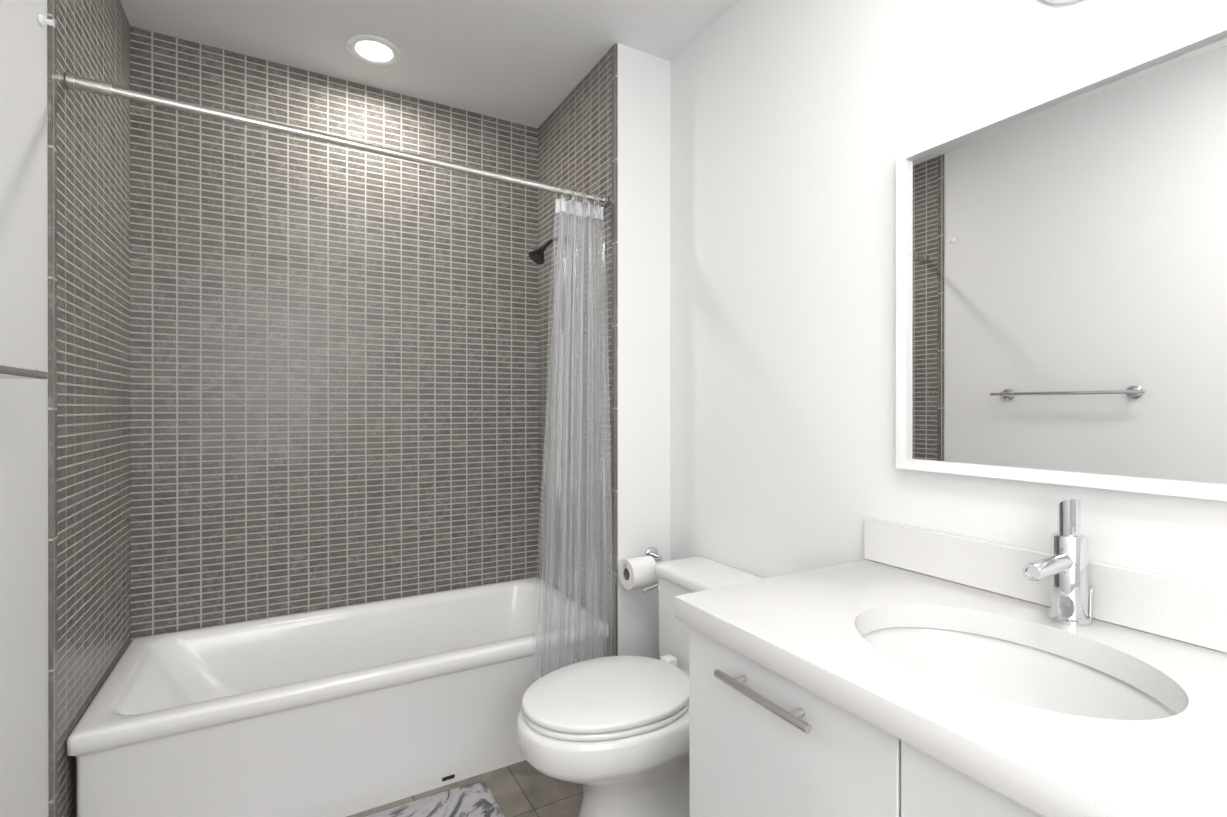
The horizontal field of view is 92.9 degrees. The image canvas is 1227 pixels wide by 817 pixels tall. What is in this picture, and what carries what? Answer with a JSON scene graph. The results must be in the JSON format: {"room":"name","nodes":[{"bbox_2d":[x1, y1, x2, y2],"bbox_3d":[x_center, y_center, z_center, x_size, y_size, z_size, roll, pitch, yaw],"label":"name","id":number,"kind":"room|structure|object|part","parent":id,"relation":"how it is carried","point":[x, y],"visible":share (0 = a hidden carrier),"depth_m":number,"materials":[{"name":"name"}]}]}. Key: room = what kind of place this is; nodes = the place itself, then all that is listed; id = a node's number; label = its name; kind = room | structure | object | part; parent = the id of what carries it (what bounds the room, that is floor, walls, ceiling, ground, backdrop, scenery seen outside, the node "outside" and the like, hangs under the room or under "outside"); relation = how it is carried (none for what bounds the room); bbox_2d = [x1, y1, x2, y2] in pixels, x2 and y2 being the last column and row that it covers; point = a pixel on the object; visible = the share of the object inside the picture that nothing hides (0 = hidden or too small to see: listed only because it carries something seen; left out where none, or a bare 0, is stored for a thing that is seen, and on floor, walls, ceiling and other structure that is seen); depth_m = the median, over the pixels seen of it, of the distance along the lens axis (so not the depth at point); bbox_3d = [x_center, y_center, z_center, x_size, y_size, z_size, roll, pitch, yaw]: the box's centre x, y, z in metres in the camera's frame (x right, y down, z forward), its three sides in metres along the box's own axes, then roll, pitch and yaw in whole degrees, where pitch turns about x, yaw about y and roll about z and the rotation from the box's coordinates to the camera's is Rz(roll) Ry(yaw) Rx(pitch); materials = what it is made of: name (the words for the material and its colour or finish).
{"room":"bathroom","nodes":[
{"label":"bathroom","id":0,"kind":"room"},
{"bbox_2d":[0,0,48,816],"bbox_3d":[-0.872,-0.058,0.487,0.100,2.520,3.450,0,0,-29],"label":"wall","id":1,"kind":"structure","parent":0,"point":[24,787],"depth_m":1.21,"materials":[{"name":"white paint"}]},
{"bbox_2d":[0,365,48,379],"bbox_3d":[-0.992,-0.064,0.873,0.070,0.054,0.570,0,0,-29],"label":"towel bar","id":2,"kind":"object","parent":1,"relation":"attached to","point":[8,372],"visible":1,"depth_m":1.05,"materials":[{"name":"silver metal"}]},
{"bbox_2d":[38,14,54,27],"bbox_3d":[-1.258,-0.859,1.296,0.024,0.023,0.024,0,0,-29],"label":"wall hook","id":3,"kind":"object","parent":1,"relation":"attached to","point":[43,21],"visible":1,"depth_m":1.29,"materials":[{"name":"white plastic"}]},
{"bbox_2d":[47,0,57,816],"bbox_3d":[-1.296,-0.059,1.347,0.008,2.520,0.032,0,0,-29],"label":"wall tile","id":4,"kind":"structure","parent":1,"relation":"attached to","point":[52,443],"depth_m":1.33,"materials":[{"name":"grey tile"}]},
{"bbox_2d":[57,0,130,816],"bbox_3d":[-1.489,-0.060,1.688,0.008,2.520,0.752,0,0,-29],"label":"wall tile","id":5,"kind":"structure","parent":1,"relation":"attached to","point":[93,397],"depth_m":1.60,"materials":[{"name":"grey tile"}]},
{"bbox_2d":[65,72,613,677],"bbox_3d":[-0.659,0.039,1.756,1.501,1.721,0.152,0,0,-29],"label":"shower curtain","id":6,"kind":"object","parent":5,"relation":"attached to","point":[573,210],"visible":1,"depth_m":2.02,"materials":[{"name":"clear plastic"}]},
{"bbox_2d":[120,0,737,127],"bbox_3d":[-0.067,-1.359,0.940,1.950,0.080,3.650,0,0,-29],"label":"ceiling","id":7,"kind":"structure","parent":0,"point":[532,63],"depth_m":2.06,"materials":[{"name":"white paint"}]},
{"bbox_2d":[346,34,400,66],"bbox_3d":[-0.882,-1.316,2.150,0.188,0.008,0.188,0,0,-29],"label":"recessed light","id":8,"kind":"object","parent":7,"relation":"in","point":[373,50],"visible":1,"depth_m":2.14,"materials":[{"name":"white plastic"}]},
{"bbox_2d":[347,760,582,816],"bbox_3d":[-0.067,1.231,0.944,1.950,0.060,3.650,0,0,-29],"label":"floor","id":9,"kind":"structure","parent":0,"point":[524,788],"depth_m":1.82,"materials":[{"name":"tile"}]},
{"bbox_2d":[67,577,608,816],"bbox_3d":[-0.837,0.994,2.072,1.496,0.410,0.703,0,0,-29],"label":"bathtub","id":10,"kind":"object","parent":9,"relation":"on","point":[345,711],"visible":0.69,"depth_m":1.79,"materials":[{"name":"white ceramic"}]},
{"bbox_2d":[366,781,503,816],"bbox_3d":[-0.618,1.192,1.462,0.760,0.015,0.515,0,0,-29],"label":"bath mat","id":11,"kind":"object","parent":9,"relation":"on","point":[475,799],"visible":0.98,"depth_m":1.74,"materials":[{"name":"fabric"}]},
{"bbox_2d":[517,556,765,816],"bbox_3d":[0.086,0.856,1.680,0.752,0.688,0.479,0,0,-29],"label":"toilet","id":12,"kind":"object","parent":9,"relation":"on","point":[611,734],"visible":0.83,"depth_m":1.53,"materials":[{"name":"white ceramic"}]},
{"bbox_3d":[0.000,0.786,1.618,0.517,0.044,0.376,0,0,-29],"label":"seat","id":13,"kind":"part","parent":12,"relation":"part of","materials":[{"name":"white plastic"}]},
{"bbox_3d":[0.145,0.603,1.970,0.090,0.034,0.032,0,0,-29],"label":"handle","id":14,"kind":"part","parent":12,"relation":"part of","materials":[{"name":"silver metal"}]},
{"bbox_3d":[0.325,0.756,1.802,0.216,0.488,0.456,0,0,-29],"label":"tank","id":15,"kind":"part","parent":12,"relation":"part of","materials":[{"name":"white ceramic"}]},
{"bbox_2d":[674,615,1061,816],"bbox_3d":[0.723,0.812,0.701,0.608,0.778,1.384,0,0,-29],"label":"bathroom vanity","id":16,"kind":"object","parent":9,"relation":"on","point":[765,742],"depth_m":0.91,"materials":[{"name":"white paint"}]},
{"bbox_2d":[674,559,1226,816],"bbox_3d":[0.728,0.399,0.702,0.597,0.045,1.410,0,0,-29],"label":"countertop","id":17,"kind":"structure","parent":16,"relation":"on","point":[1176,766],"depth_m":0.80,"materials":[{"name":"white stone"}]},
{"bbox_2d":[838,607,1197,746],"bbox_3d":[0.598,0.488,0.913,0.403,0.159,0.480,0,0,-29],"label":"sink","id":18,"kind":"object","parent":17,"relation":"in","point":[1101,700],"depth_m":1.02,"materials":[{"name":"white ceramic"}]},
{"bbox_2d":[1018,499,1101,626],"bbox_3d":[0.768,0.267,1.012,0.168,0.217,0.062,0,0,-29],"label":"faucet","id":19,"kind":"object","parent":17,"relation":"on","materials":[{"name":"silver metal"}]},
{"bbox_2d":[618,43,669,659],"bbox_3d":[-0.069,-0.061,2.491,0.230,2.520,0.750,0,0,-29],"label":"wall","id":20,"kind":"structure","parent":0,"point":[643,302],"depth_m":2.16,"materials":[{"name":"white paint"}]},
{"bbox_2d":[538,47,611,656],"bbox_3d":[-0.180,-0.061,2.446,0.008,2.520,0.719,0,0,-29],"label":"wall tile","id":21,"kind":"structure","parent":20,"relation":"attached to","point":[575,140],"depth_m":2.38,"materials":[{"name":"grey tile"}]},
{"bbox_2d":[528,237,571,264],"bbox_3d":[-0.259,-0.657,2.389,0.184,0.143,0.072,0,0,-29],"label":"shower head","id":22,"kind":"object","parent":21,"relation":"attached to","point":[536,256],"visible":0.58,"depth_m":2.36},
{"bbox_2d":[612,43,617,655],"bbox_3d":[0.004,-0.061,2.119,0.008,2.520,0.030,0,0,-29],"label":"wall tile","id":23,"kind":"structure","parent":20,"relation":"attached to","point":[615,328],"depth_m":2.11,"materials":[{"name":"grey tile"}]},
{"bbox_2d":[619,547,661,589],"bbox_3d":[0.111,0.575,2.088,0.196,0.113,0.130,0,0,-29],"label":"toilet paper holder","id":24,"kind":"object","parent":20,"relation":"attached to","point":[636,572],"visible":1,"depth_m":2.03,"materials":[{"name":"white paper"}]},
{"bbox_2d":[670,0,1226,585],"bbox_3d":[0.739,-0.060,1.397,0.100,2.520,3.450,0,0,-29],"label":"wall","id":25,"kind":"structure","parent":0,"point":[796,126],"depth_m":1.58,"materials":[{"name":"white paint"}]},
{"bbox_2d":[864,518,1226,650],"bbox_3d":[0.979,0.326,0.844,0.020,0.100,1.410,0,0,-29],"label":"backsplash","id":26,"kind":"structure","parent":25,"relation":"attached to","point":[1188,610],"depth_m":1.03,"materials":[{"name":"white stone"}]},
{"bbox_2d":[896,14,1226,500],"bbox_3d":[0.986,-0.229,0.821,0.032,0.740,1.265,0,0,-29],"label":"mirror","id":27,"kind":"object","parent":25,"relation":"attached to","point":[1061,283],"visible":1,"depth_m":1.06,"materials":[{"name":"white mirror"}]},
{"bbox_2d":[1043,0,1080,3],"bbox_3d":[0.840,-0.854,1.039,0.072,0.208,0.208,0,0,-29],"label":"lamp","id":28,"kind":"object","parent":25,"relation":"attached to","point":[1060,1],"visible":1,"depth_m":1.09,"materials":[{"name":"white"}]},
{"bbox_3d":[-0.940,-0.061,2.487,1.950,2.520,0.100,0,0,-29],"label":"wall","id":29,"kind":"structure","parent":0,"visible":0},
{"bbox_2d":[130,25,537,640],"bbox_3d":[-1.013,-0.061,2.384,1.504,2.520,0.008,0,0,-29],"label":"wall tile","id":30,"kind":"structure","parent":29,"relation":"attached to","point":[332,375],"depth_m":2.29,"materials":[{"name":"grey tile"}]}
]}

